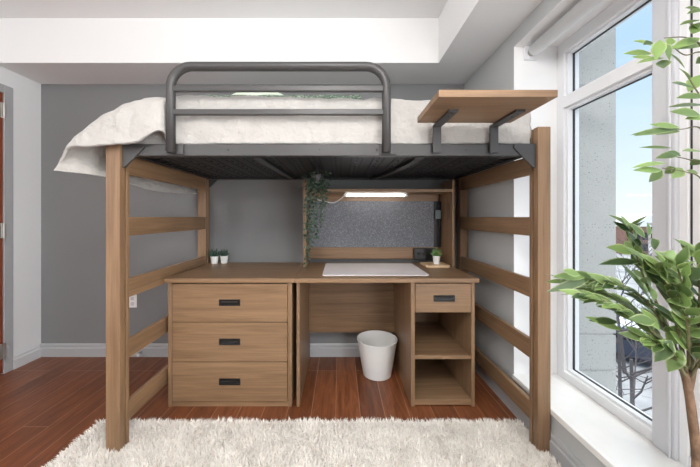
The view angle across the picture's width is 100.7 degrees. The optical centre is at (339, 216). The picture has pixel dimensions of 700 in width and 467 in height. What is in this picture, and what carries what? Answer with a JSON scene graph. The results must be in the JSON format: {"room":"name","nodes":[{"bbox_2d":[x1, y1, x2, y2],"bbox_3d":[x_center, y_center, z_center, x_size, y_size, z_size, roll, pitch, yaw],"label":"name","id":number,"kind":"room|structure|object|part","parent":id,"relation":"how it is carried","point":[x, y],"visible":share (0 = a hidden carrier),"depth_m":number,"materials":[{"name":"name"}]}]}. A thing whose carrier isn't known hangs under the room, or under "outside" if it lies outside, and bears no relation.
{"room":"dorm room","nodes":[
{"label":"dorm room","id":0,"kind":"room"},
{"bbox_2d":[0,66,40,354],"bbox_3d":[-2.524,-0.135,0.100,0.100,2.570,4.600,0,0,0],"label":"wall","id":1,"kind":"structure","parent":0,"point":[26,92],"depth_m":2.29,"materials":[{"name":"white paint"}]},
{"bbox_2d":[0,83,12,373],"bbox_3d":[-2.490,0.090,1.683,0.169,2.120,1.005,0,0,0],"label":"door","id":2,"kind":"structure","parent":1,"relation":"in","point":[6,92],"depth_m":2.14,"materials":[{"name":"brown wood"}]},
{"bbox_2d":[13,344,40,369],"bbox_3d":[-2.465,1.097,0.091,0.018,0.105,4.582,0,0,0],"label":"baseboard","id":3,"kind":"structure","parent":1,"relation":"attached to","point":[33,353],"depth_m":2.27,"materials":[{"name":"grey wood"}]},
{"bbox_2d":[41,84,463,342],"bbox_3d":[-0.622,-0.135,2.450,3.904,2.570,0.100,0,0,0],"label":"wall","id":4,"kind":"structure","parent":0,"point":[253,220],"depth_m":2.40,"materials":[{"name":"grey paint"}]},
{"bbox_2d":[129,295,136,307],"bbox_3d":[-1.713,0.695,2.395,0.066,0.106,0.010,0,0,0],"label":"wall outlet","id":5,"kind":"object","parent":4,"relation":"attached to","point":[133,299],"visible":0.84,"depth_m":2.39,"materials":[{"name":"white plastic"}]},
{"bbox_2d":[40,343,359,356],"bbox_3d":[-0.722,1.097,2.391,3.504,0.105,0.018,0,0,0],"label":"baseboard","id":6,"kind":"structure","parent":4,"relation":"attached to","point":[47,349],"depth_m":2.38,"materials":[{"name":"grey wood"}]},
{"bbox_2d":[0,0,542,83],"bbox_3d":[-0.572,-1.310,0.100,4.004,0.420,4.800,0,0,0],"label":"ceiling","id":7,"kind":"structure","parent":0,"point":[42,41],"depth_m":2.07,"materials":[{"name":"white paint"}]},
{"bbox_2d":[0,357,558,466],"bbox_3d":[-0.762,1.200,0.100,3.624,0.100,4.800,0,0,0],"label":"floor","id":8,"kind":"structure","parent":0,"point":[46,403],"depth_m":1.77,"materials":[{"name":"brown wood"}]},
{"bbox_2d":[164,262,302,406],"bbox_3d":[-0.668,0.760,2.055,0.784,0.780,0.626,0,0,0],"label":"dresser","id":9,"kind":"object","parent":8,"relation":"on","point":[232,326],"visible":0.96,"depth_m":1.75,"materials":[{"name":"brown wood"}]},
{"bbox_3d":[-1.030,0.773,2.059,0.024,0.754,0.605,0,0,0],"label":"panel","id":10,"kind":"part","parent":9,"relation":"part of","materials":[{"name":"brown wood"}]},
{"bbox_2d":[207,249,219,263],"bbox_3d":[-0.996,0.308,2.300,0.100,0.124,0.087,0,0,0],"label":"potted succulent","id":11,"kind":"object","parent":9,"relation":"on","point":[214,256],"visible":1,"depth_m":2.28,"materials":[{"name":"white ceramic"}]},
{"bbox_2d":[210,256,218,263],"bbox_3d":[-0.995,0.340,2.300,0.062,0.060,0.062,0,0,0],"label":"pot","id":12,"kind":"object","parent":11,"relation":"on","point":[214,259],"depth_m":2.28,"materials":[{"name":"white ceramic"}]},
{"bbox_2d":[220,249,228,263],"bbox_3d":[-0.930,0.312,2.327,0.079,0.115,0.084,0,0,0],"label":"potted succulent","id":13,"kind":"object","parent":9,"relation":"on","point":[224,254],"visible":0.99,"depth_m":2.31,"materials":[{"name":"white ceramic"}]},
{"bbox_2d":[220,255,227,263],"bbox_3d":[-0.928,0.340,2.325,0.062,0.060,0.062,0,0,0],"label":"pot","id":14,"kind":"object","parent":13,"relation":"on","point":[224,258],"depth_m":2.30,"materials":[{"name":"white ceramic"}]},
{"bbox_3d":[-0.667,0.996,1.750,0.127,0.038,0.009,0,0,0],"label":"handle","id":15,"kind":"part","parent":9,"relation":"part of","materials":[{"name":"black plastic"}]},
{"bbox_3d":[-0.667,0.754,1.750,0.127,0.038,0.009,0,0,0],"label":"handle","id":16,"kind":"part","parent":9,"relation":"part of","materials":[{"name":"black plastic"}]},
{"bbox_3d":[-0.667,0.517,1.750,0.127,0.038,0.009,0,0,0],"label":"handle","id":17,"kind":"part","parent":9,"relation":"part of","materials":[{"name":"black plastic"}]},
{"bbox_3d":[-0.667,0.999,2.006,0.696,0.238,0.502,0,0,0],"label":"drawer","id":18,"kind":"part","parent":9,"relation":"part of","materials":[{"name":"brown wood"}]},
{"bbox_3d":[-0.667,0.757,2.006,0.696,0.236,0.502,0,0,0],"label":"drawer","id":19,"kind":"part","parent":9,"relation":"part of","materials":[{"name":"brown wood"}]},
{"bbox_3d":[-0.667,0.520,2.006,0.696,0.230,0.502,0,0,0],"label":"drawer","id":20,"kind":"part","parent":9,"relation":"part of","materials":[{"name":"brown wood"}]},
{"bbox_3d":[-0.303,0.773,2.059,0.024,0.754,0.605,0,0,0],"label":"panel","id":21,"kind":"part","parent":9,"relation":"part of","materials":[{"name":"brown wood"}]},
{"bbox_2d":[40,415,561,466],"bbox_3d":[-0.179,1.125,0.940,2.379,0.048,1.422,0,0,0],"label":"shag rug","id":22,"kind":"object","parent":8,"relation":"on","point":[152,443],"visible":0.97,"depth_m":1.43,"materials":[{"name":"white carpet"}]},
{"bbox_2d":[106,62,550,451],"bbox_3d":[-0.057,0.201,1.875,2.150,1.898,0.993,0,0,0],"label":"bed","id":23,"kind":"object","parent":8,"relation":"on","point":[211,163],"visible":0.9,"depth_m":1.42,"materials":[{"name":"brown wood"}]},
{"bbox_3d":[-1.098,0.349,1.433,0.068,1.573,0.066,0,0,0],"label":"post","id":24,"kind":"part","parent":23,"relation":"part of","materials":[{"name":"brown wood"}]},
{"bbox_3d":[-1.082,0.980,1.886,0.024,0.096,0.848,0,0,0],"label":"rail","id":25,"kind":"part","parent":23,"relation":"part of","materials":[{"name":"brown wood"}]},
{"bbox_3d":[-1.082,0.668,1.886,0.024,0.096,0.848,0,0,0],"label":"rail","id":26,"kind":"part","parent":23,"relation":"part of","materials":[{"name":"brown wood"}]},
{"bbox_3d":[-1.082,0.360,1.886,0.024,0.096,0.848,0,0,0],"label":"rail","id":27,"kind":"part","parent":23,"relation":"part of","materials":[{"name":"brown wood"}]},
{"bbox_3d":[-1.082,0.048,1.886,0.024,0.096,0.848,0,0,0],"label":"rail","id":28,"kind":"part","parent":23,"relation":"part of","materials":[{"name":"brown wood"}]},
{"bbox_3d":[-1.082,-0.262,1.886,0.024,0.096,0.848,0,0,0],"label":"rail","id":29,"kind":"part","parent":23,"relation":"part of","materials":[{"name":"brown wood"}]},
{"bbox_3d":[-0.803,-0.332,1.417,0.077,0.048,0.012,0,0,0],"label":"mounting plate","id":30,"kind":"part","parent":23,"relation":"part of","materials":[{"name":"grey metal"}]},
{"bbox_3d":[-1.098,0.356,2.339,0.068,1.587,0.066,0,0,0],"label":"post","id":31,"kind":"part","parent":23,"relation":"part of","materials":[{"name":"brown wood"}]},
{"bbox_2d":[138,131,406,176],"bbox_3d":[-0.048,-0.438,1.899,1.946,0.239,0.878,0,0,0],"label":"mattress","id":32,"kind":"object","parent":23,"relation":"on","point":[157,137],"visible":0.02,"depth_m":1.47,"materials":[{"name":"grey fabric"}]},
{"bbox_2d":[53,95,530,193],"bbox_3d":[-0.213,-0.403,1.856,2.360,0.474,1.065,0,0,0],"label":"duvet","id":33,"kind":"object","parent":32,"relation":"on","point":[132,122],"visible":0.59,"depth_m":1.44,"materials":[{"name":"grey fabric"}]},
{"bbox_2d":[232,93,282,94],"bbox_3d":[-0.540,-0.750,1.965,0.430,0.205,0.243,0,0,0],"label":"pillow","id":34,"kind":"object","parent":33,"relation":"on","point":[234,93],"visible":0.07,"depth_m":1.85,"materials":[{"name":"white fabric"}]},
{"bbox_2d":[200,95,360,99],"bbox_3d":[-0.340,-0.667,1.733,0.920,0.074,0.170,0,0,0],"label":"throw blanket","id":35,"kind":"object","parent":33,"relation":"on","point":[296,96],"visible":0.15,"depth_m":1.66,"materials":[{"name":"white fabric"}]},
{"bbox_3d":[-0.296,-0.530,1.400,1.084,0.436,0.042,0,0,0],"label":"guard rail","id":36,"kind":"part","parent":23,"relation":"part of","materials":[{"name":"grey metal"}]},
{"bbox_2d":[298,169,332,269],"bbox_3d":[-0.155,0.011,1.861,0.218,0.638,0.192,0,0,0],"label":"trailing plant","id":37,"kind":"object","parent":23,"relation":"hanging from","point":[314,180],"visible":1,"depth_m":1.84,"materials":[{"name":"green plant"}]},
{"bbox_3d":[-0.145,-0.242,1.860,0.080,0.055,0.080,0,0,0],"label":"pot","id":38,"kind":"part","parent":37,"relation":"part of","materials":[{"name":"grey ceramic"}]},
{"bbox_3d":[-0.054,-0.330,1.446,2.016,0.057,0.045,0,0,0],"label":"rail","id":39,"kind":"part","parent":23,"relation":"part of","materials":[{"name":"grey metal"}]},
{"bbox_3d":[-0.054,-0.330,2.325,2.016,0.057,0.045,0,0,0],"label":"rail","id":40,"kind":"part","parent":23,"relation":"part of","materials":[{"name":"grey metal"}]},
{"bbox_3d":[0.234,-0.332,1.417,0.080,0.048,0.012,0,0,0],"label":"mounting plate","id":41,"kind":"part","parent":23,"relation":"part of","materials":[{"name":"grey metal"}]},
{"bbox_3d":[0.987,0.356,2.339,0.062,1.587,0.066,0,0,0],"label":"post","id":42,"kind":"part","parent":23,"relation":"part of","materials":[{"name":"brown wood"}]},
{"bbox_2d":[417,90,557,152],"bbox_3d":[0.589,-0.393,1.262,0.444,0.162,0.367,0,0,0],"label":"shelf","id":43,"kind":"object","parent":23,"relation":"attached to","point":[497,107],"visible":1,"depth_m":1.19,"materials":[{"name":"brown wood"}]},
{"bbox_3d":[0.974,0.360,1.886,0.024,0.096,0.848,0,0,0],"label":"rail","id":44,"kind":"part","parent":23,"relation":"part of","materials":[{"name":"brown wood"}]},
{"bbox_3d":[0.974,0.048,1.886,0.024,0.096,0.848,0,0,0],"label":"rail","id":45,"kind":"part","parent":23,"relation":"part of","materials":[{"name":"brown wood"}]},
{"bbox_3d":[0.974,-0.262,1.886,0.024,0.096,0.848,0,0,0],"label":"rail","id":46,"kind":"part","parent":23,"relation":"part of","materials":[{"name":"brown wood"}]},
{"bbox_3d":[0.974,0.980,1.886,0.024,0.096,0.848,0,0,0],"label":"rail","id":47,"kind":"part","parent":23,"relation":"part of","materials":[{"name":"brown wood"}]},
{"bbox_3d":[0.974,0.668,1.886,0.024,0.096,0.848,0,0,0],"label":"rail","id":48,"kind":"part","parent":23,"relation":"part of","materials":[{"name":"brown wood"}]},
{"bbox_3d":[0.987,0.349,1.433,0.062,1.573,0.066,0,0,0],"label":"post","id":49,"kind":"part","parent":23,"relation":"part of","materials":[{"name":"brown wood"}]},
{"bbox_2d":[357,330,396,380],"bbox_3d":[0.272,1.019,2.128,0.294,0.262,0.294,0,0,0],"label":"waste bin","id":50,"kind":"object","parent":8,"relation":"on","point":[377,348],"visible":1,"depth_m":2.04,"materials":[{"name":"white plastic"}]},
{"bbox_2d":[294,262,478,406],"bbox_3d":[0.282,0.760,2.055,1.112,0.780,0.626,0,0,0],"label":"desk","id":51,"kind":"object","parent":8,"relation":"on","point":[431,317],"visible":0.89,"depth_m":1.94,"materials":[{"name":"brown wood"}]},
{"bbox_3d":[-0.254,0.773,2.059,0.019,0.754,0.605,0,0,0],"label":"panel","id":52,"kind":"part","parent":51,"relation":"part of","materials":[{"name":"brown wood"}]},
{"bbox_3d":[0.093,0.655,2.305,0.674,0.518,0.018,0,0,0],"label":"modesty panel","id":53,"kind":"part","parent":51,"relation":"part of","materials":[{"name":"brown wood"}]},
{"bbox_2d":[322,263,428,275],"bbox_3d":[0.227,0.367,2.054,0.677,0.006,0.463,0,0,0],"label":"desk mat","id":54,"kind":"object","parent":51,"relation":"on","point":[331,269],"visible":1,"depth_m":2.01,"materials":[{"name":"white"}]},
{"bbox_2d":[303,180,454,267],"bbox_3d":[0.283,0.048,2.244,1.110,0.644,0.248,0,0,0],"label":"hutch","id":55,"kind":"object","parent":51,"relation":"on","point":[353,227],"visible":0.79,"depth_m":2.35,"materials":[{"name":"brown wood"}]},
{"bbox_3d":[-0.259,0.048,2.244,0.026,0.644,0.248,0,0,0],"label":"panel","id":56,"kind":"part","parent":55,"relation":"part of","materials":[{"name":"brown wood"}]},
{"bbox_2d":[317,193,406,202],"bbox_3d":[0.158,-0.145,2.218,0.701,0.076,0.103,0,0,9],"label":"lamp","id":57,"kind":"object","parent":55,"relation":"attached to","point":[345,194],"visible":0.91,"depth_m":2.19,"materials":[{"name":"white plastic"}]},
{"bbox_3d":[0.288,0.291,2.353,1.068,0.094,0.022,0,0,0],"label":"rail","id":58,"kind":"part","parent":55,"relation":"part of","materials":[{"name":"brown wood"}]},
{"bbox_2d":[306,189,451,193],"bbox_3d":[0.288,-0.195,2.246,1.068,0.023,0.244,0,0,0],"label":"shelf","id":59,"kind":"object","parent":55,"relation":"attached to","point":[334,191],"depth_m":2.12,"materials":[{"name":"brown wood"}]},
{"bbox_2d":[435,194,440,218],"bbox_3d":[0.785,-0.084,2.324,0.044,0.198,0.030,0,0,0],"label":"switch box","id":60,"kind":"object","parent":55,"relation":"hanging from","point":[437,212],"visible":1,"depth_m":2.31,"materials":[{"name":"grey plastic"}]},
{"bbox_3d":[0.830,0.048,2.244,0.016,0.644,0.248,0,0,0],"label":"panel","id":61,"kind":"part","parent":55,"relation":"part of","materials":[{"name":"brown wood"}]},
{"bbox_3d":[0.442,0.773,2.059,0.024,0.754,0.605,0,0,0],"label":"panel","id":62,"kind":"part","parent":51,"relation":"part of","materials":[{"name":"brown wood"}]},
{"bbox_3d":[0.625,0.763,2.337,0.342,0.734,0.015,0,0,0],"label":"panel","id":63,"kind":"part","parent":51,"relation":"part of","materials":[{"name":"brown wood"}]},
{"bbox_2d":[420,262,449,267],"bbox_3d":[0.718,0.362,2.203,0.180,0.016,0.175,0,0,0],"label":"wooden tray","id":64,"kind":"object","parent":51,"relation":"on","point":[425,264],"visible":1,"depth_m":2.13,"materials":[{"name":"brown wood"}]},
{"bbox_2d":[430,247,442,263],"bbox_3d":[0.726,0.291,2.187,0.092,0.125,0.085,0,0,0],"label":"potted succulent","id":65,"kind":"object","parent":64,"relation":"on","point":[436,254],"visible":1,"depth_m":2.17,"materials":[{"name":"white ceramic"}]},
{"bbox_2d":[433,256,439,263],"bbox_3d":[0.728,0.323,2.190,0.056,0.062,0.056,0,0,0],"label":"pot","id":66,"kind":"object","parent":65,"relation":"on","point":[436,259],"depth_m":2.17,"materials":[{"name":"white ceramic"}]},
{"bbox_2d":[415,359,470,404],"bbox_3d":[0.625,1.125,2.046,0.342,0.034,0.569,0,0,0],"label":"shelf","id":67,"kind":"object","parent":51,"relation":"attached to","point":[436,383],"depth_m":1.91,"materials":[{"name":"brown wood"}]},
{"bbox_2d":[415,322,470,358],"bbox_3d":[0.625,0.854,2.046,0.342,0.023,0.567,0,0,0],"label":"shelf","id":68,"kind":"object","parent":51,"relation":"attached to","point":[433,340],"depth_m":1.93,"materials":[{"name":"brown wood"}]},
{"bbox_3d":[0.625,0.490,1.978,0.336,0.175,0.445,0,0,0],"label":"drawer","id":69,"kind":"part","parent":51,"relation":"part of","materials":[{"name":"brown wood"}]},
{"bbox_3d":[0.630,0.492,1.750,0.127,0.038,0.009,0,0,0],"label":"handle","id":70,"kind":"part","parent":51,"relation":"part of","materials":[{"name":"black plastic"}]},
{"bbox_3d":[0.806,0.773,2.059,0.021,0.754,0.605,0,0,0],"label":"panel","id":71,"kind":"part","parent":51,"relation":"part of","materials":[{"name":"brown wood"}]},
{"bbox_2d":[464,0,616,466],"bbox_3d":[1.215,-0.135,0.100,0.370,2.570,4.600,0,0,0],"label":"wall","id":72,"kind":"structure","parent":0,"point":[506,68],"depth_m":1.72,"materials":[{"name":"grey paint"}]},
{"bbox_2d":[475,361,585,466],"bbox_3d":[1.021,1.097,0.091,0.018,0.105,4.582,0,0,0],"label":"baseboard","id":73,"kind":"structure","parent":72,"relation":"attached to","point":[562,454],"depth_m":1.56,"materials":[{"name":"grey wood"}]},
{"bbox_2d":[512,374,685,466],"bbox_3d":[1.157,0.942,-0.042,0.277,0.030,3.517,0,0,0],"label":"window sill","id":74,"kind":"structure","parent":72,"relation":"attached to","point":[611,440],"depth_m":1.26,"materials":[{"name":"paint"}]},
{"bbox_2d":[557,0,651,440],"bbox_3d":[1.328,-0.040,1.451,0.094,1.934,0.532,0,0,0],"label":"window","id":75,"kind":"structure","parent":72,"relation":"in","point":[570,98],"depth_m":1.65,"materials":[{"name":"white"}]},
{"bbox_2d":[524,0,603,59],"bbox_3d":[1.120,-0.966,-0.003,0.070,0.082,3.434,0,0,0],"label":"roller blind","id":76,"kind":"object","parent":75,"relation":"attached to","point":[582,8],"visible":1,"depth_m":1.45,"materials":[{"name":"white fabric"}]},
{"bbox_2d":[652,0,678,460],"bbox_3d":[1.325,-0.040,1.143,0.120,1.934,0.085,0,0,0],"label":"trim","id":77,"kind":"structure","parent":72,"relation":"attached to","point":[665,13],"depth_m":1.14,"materials":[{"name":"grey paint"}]},
{"bbox_2d":[679,0,699,466],"bbox_3d":[1.330,-0.040,0.630,0.090,1.934,0.940,0,0,0],"label":"window","id":78,"kind":"structure","parent":72,"relation":"in","point":[689,184],"depth_m":1.07,"materials":[{"name":"white"}]},
{"bbox_3d":[1.330,-0.040,0.630,0.090,1.934,0.940,0,0,0],"label":"frame","id":79,"kind":"part","parent":78,"relation":"part of","materials":[{"name":"white"}]},
{"bbox_3d":[1.327,-0.032,0.630,0.075,1.811,0.864,0,0,0],"label":"sash","id":80,"kind":"part","parent":78,"relation":"part of","materials":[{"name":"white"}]},
{"bbox_2d":[579,27,615,393],"bbox_3d":[1.560,0.150,2.200,0.309,12.000,0.800,0,0,0],"label":"wall","id":81,"kind":"structure","parent":0,"point":[597,119],"depth_m":1.80,"materials":[{"name":"concrete"}]},
{"bbox_2d":[546,6,699,466],"bbox_3d":[0.792,0.245,0.777,0.433,1.785,0.227,0,0,22],"label":"ficus tree","id":82,"kind":"object","parent":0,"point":[680,298],"visible":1,"depth_m":0.74,"materials":[{"name":"green plant"}]},
{"label":"outside","id":83,"kind":"structure","parent":0,"visible":0},
{"bbox_2d":[614,240,651,416],"bbox_3d":[81.500,6.300,95.000,157.000,0.300,250.000,0,0,0],"label":"ground","id":84,"kind":"structure","parent":83,"point":[641,402],"depth_m":11.62,"materials":[{"name":"white snow"}]},
{"bbox_2d":[613,290,651,411],"bbox_3d":[6.470,3.496,6.284,4.504,5.314,4.830,0,0,-40],"label":"bare tree","id":85,"kind":"object","parent":84,"relation":"on","point":[633,374],"visible":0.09,"depth_m":6.48,"materials":[{"name":"grey plant"}]},
{"bbox_2d":[613,317,651,361],"bbox_3d":[12.898,5.370,12.303,1.760,1.560,4.293,0,0,-42],"label":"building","id":86,"kind":"structure","parent":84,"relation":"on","point":[627,351],"depth_m":12.01,"materials":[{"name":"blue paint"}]},
{"bbox_2d":[616,269,651,397],"bbox_3d":[9.015,3.832,9.181,3.806,4.650,4.978,0,0,-17],"label":"bare tree","id":87,"kind":"object","parent":84,"relation":"on","point":[619,376],"visible":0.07,"depth_m":9.08,"materials":[{"name":"grey plant"}]},
{"bbox_2d":[616,228,651,373],"bbox_3d":[11.704,3.185,11.911,6.434,5.943,5.448,0,0,-12],"label":"bare tree","id":88,"kind":"object","parent":84,"relation":"on","point":[626,275],"visible":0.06,"depth_m":11.44,"materials":[{"name":"grey plant"}]},
{"bbox_2d":[616,220,651,254],"bbox_3d":[48.700,3.346,50.500,4.400,5.608,6.800,0,0,0],"label":"house","id":89,"kind":"structure","parent":84,"relation":"on","point":[643,225],"depth_m":47.50,"materials":[{"name":"brick"}]},
{"bbox_2d":[616,231,651,292],"bbox_3d":[24.794,3.178,23.451,5.802,5.947,4.775,0,0,35],"label":"bare tree","id":90,"kind":"object","parent":84,"relation":"on","point":[617,231],"visible":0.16,"depth_m":23.75,"materials":[{"name":"grey plant"}]},
{"bbox_2d":[617,213,651,239],"bbox_3d":[82.000,2.590,80.000,9.800,7.120,8.800,0,0,0],"label":"house","id":91,"kind":"structure","parent":84,"relation":"on","point":[636,216],"depth_m":77.56,"materials":[{"name":"paint"}]}
]}

